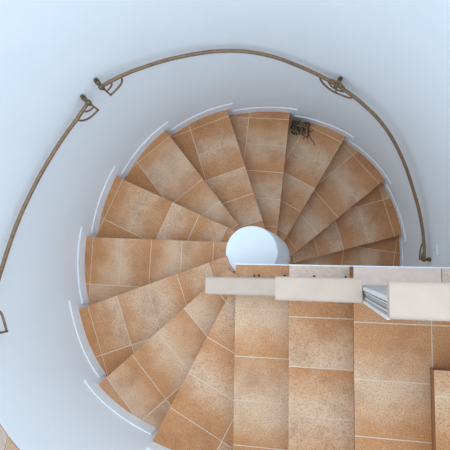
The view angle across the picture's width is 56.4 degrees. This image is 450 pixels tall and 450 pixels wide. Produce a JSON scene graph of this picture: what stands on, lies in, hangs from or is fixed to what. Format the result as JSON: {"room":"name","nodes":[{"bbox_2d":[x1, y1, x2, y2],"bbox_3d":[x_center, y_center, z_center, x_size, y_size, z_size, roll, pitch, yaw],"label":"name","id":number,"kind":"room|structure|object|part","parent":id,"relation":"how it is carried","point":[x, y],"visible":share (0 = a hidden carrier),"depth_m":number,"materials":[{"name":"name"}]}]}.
{"room":"spiral staircase","nodes":[
{"label":"spiral staircase","id":0,"kind":"room"},
{"bbox_2d":[0,424,19,449],"bbox_3d":[-1.258,1.592,2.034,1.859,0.005,1.344,35,92,12],"label":"floor terrace tiles","id":1,"kind":"structure","parent":0,"point":[10,445],"depth_m":2.05,"materials":[{"name":"beige tile"}]},
{"bbox_2d":[0,0,449,449],"bbox_3d":[0.189,0.193,3.178,3.130,4.000,3.086,0,85,11],"label":"wall","id":2,"kind":"structure","parent":0,"point":[393,56],"depth_m":2.60,"materials":[{"name":"white paint"}]},
{"bbox_2d":[0,94,98,333],"bbox_3d":[-1.120,-0.111,2.475,0.242,0.545,1.497,11,87,12],"label":"handrail","id":3,"kind":"object","parent":2,"relation":"attached to","point":[88,102],"visible":1,"depth_m":2.60,"materials":[{"name":"brown metal"}]},
{"bbox_3d":[-0.862,-0.772,2.635,0.070,0.059,0.039,39,93,12],"label":"knob","id":4,"kind":"part","parent":3,"relation":"part of","materials":[{"name":"brown metal"}]},
{"bbox_2d":[94,49,430,261],"bbox_3d":[0.564,-0.653,2.952,2.485,1.284,0.850,26,90,12],"label":"handrail","id":5,"kind":"object","parent":2,"relation":"attached to","point":[337,83],"visible":1,"depth_m":2.83,"materials":[{"name":"brown metal"}]},
{"bbox_3d":[-0.772,-0.862,2.606,0.070,0.059,0.040,43,94,12],"label":"knob","id":6,"kind":"part","parent":5,"relation":"part of","materials":[{"name":"brown metal"}]},
{"bbox_3d":[0.769,-0.964,2.870,0.039,0.059,0.070,26,90,12],"label":"knob","id":7,"kind":"part","parent":5,"relation":"part of","materials":[{"name":"brown metal"}]},
{"bbox_3d":[1.531,0.262,3.204,0.069,0.059,0.040,0,85,11],"label":"knob","id":8,"kind":"part","parent":5,"relation":"part of","materials":[{"name":"brown metal"}]},
{"bbox_2d":[433,245,437,254],"bbox_3d":[1.532,0.180,3.059,0.013,0.090,0.072,-2,84,11],"label":"wall plate","id":9,"kind":"object","parent":2,"relation":"attached to","point":[435,247],"visible":1,"depth_m":3.04,"materials":[{"name":"white plastic"}]},
{"bbox_3d":[0.584,0.382,5.191,2.890,0.120,2.846,0,85,11],"label":"floor","id":10,"kind":"structure","parent":0,"visible":0},
{"bbox_2d":[226,226,289,270],"bbox_3d":[0.396,0.291,4.049,0.470,2.200,0.470,0,85,11],"label":"column","id":11,"kind":"structure","parent":10,"relation":"on","point":[248,244],"depth_m":2.98,"materials":[{"name":"white paint"}]},
{"bbox_2d":[69,103,449,449],"bbox_3d":[0.261,0.238,3.546,2.714,3.405,2.691,0,85,11],"label":"spiral staircase","id":12,"kind":"structure","parent":10,"relation":"on","point":[196,368],"depth_m":2.89,"materials":[{"name":"tile"}]},
{"bbox_3d":[-1.129,0.319,3.335,0.047,0.095,0.601,-4,84,11],"label":"skirting","id":13,"kind":"part","parent":12,"relation":"part of","materials":[{"name":"white paint"}]},
{"bbox_3d":[-1.029,0.839,3.093,0.050,0.095,0.600,-27,80,8],"label":"skirting","id":14,"kind":"part","parent":12,"relation":"part of","materials":[{"name":"white paint"}]},
{"bbox_3d":[-1.017,-0.212,3.537,0.042,0.095,0.593,19,89,12],"label":"skirting","id":15,"kind":"part","parent":12,"relation":"part of","materials":[{"name":"white paint"}]},
{"bbox_3d":[-0.716,1.222,2.821,0.580,0.095,0.049,33,92,12],"label":"skirting","id":16,"kind":"part","parent":12,"relation":"part of","materials":[{"name":"white paint"}]},
{"bbox_3d":[-0.701,-0.677,3.692,0.051,0.095,0.615,43,94,12],"label":"skirting","id":17,"kind":"part","parent":12,"relation":"part of","materials":[{"name":"white paint"}]},
{"bbox_3d":[-0.224,1.415,2.533,0.515,0.095,0.033,11,87,12],"label":"skirting","id":18,"kind":"part","parent":12,"relation":"part of","materials":[{"name":"white paint"}]},
{"bbox_3d":[-0.207,-0.977,3.798,0.604,0.095,0.048,-21,81,8],"label":"skirting","id":19,"kind":"part","parent":12,"relation":"part of","materials":[{"name":"white paint"}]},
{"bbox_3d":[0.366,-1.053,3.866,0.600,0.095,0.041,2,85,11],"label":"skirting","id":20,"kind":"part","parent":12,"relation":"part of","materials":[{"name":"white paint"}]},
{"bbox_2d":[291,119,314,143],"bbox_3d":[0.732,-0.887,3.925,0.290,0.144,0.150,26,90,12],"label":"dried plant","id":21,"kind":"object","parent":12,"relation":"on","point":[299,127],"visible":1,"depth_m":3.92,"materials":[{"name":"brown plant"}]},
{"bbox_3d":[0.924,-0.922,3.919,0.586,0.095,0.044,24,90,12],"label":"skirting","id":22,"kind":"part","parent":12,"relation":"part of","materials":[{"name":"white paint"}]},
{"bbox_2d":[205,276,449,321],"bbox_3d":[0.526,0.285,1.838,1.442,1.346,0.134,0,85,11],"label":"parapet","id":23,"kind":"object","parent":12,"relation":"on","point":[400,300],"visible":1,"depth_m":1.72,"materials":[{"name":"beige paint"}]},
{"bbox_3d":[0.517,0.262,1.453,0.010,0.514,0.064,0,85,11],"label":"trim","id":24,"kind":"part","parent":23,"relation":"part of","materials":[{"name":"white paint"}]},
{"bbox_3d":[1.376,-0.598,3.974,0.047,0.095,0.571,-42,79,5],"label":"skirting","id":25,"kind":"part","parent":12,"relation":"part of","materials":[{"name":"white paint"}]},
{"bbox_3d":[1.652,-0.121,4.049,0.043,0.095,0.579,-17,82,9],"label":"skirting","id":26,"kind":"part","parent":12,"relation":"part of","materials":[{"name":"white paint"}]},
{"bbox_3d":[1.731,0.431,4.156,0.040,0.095,0.591,4,86,11],"label":"skirting","id":27,"kind":"part","parent":12,"relation":"part of","materials":[{"name":"white paint"}]}
]}

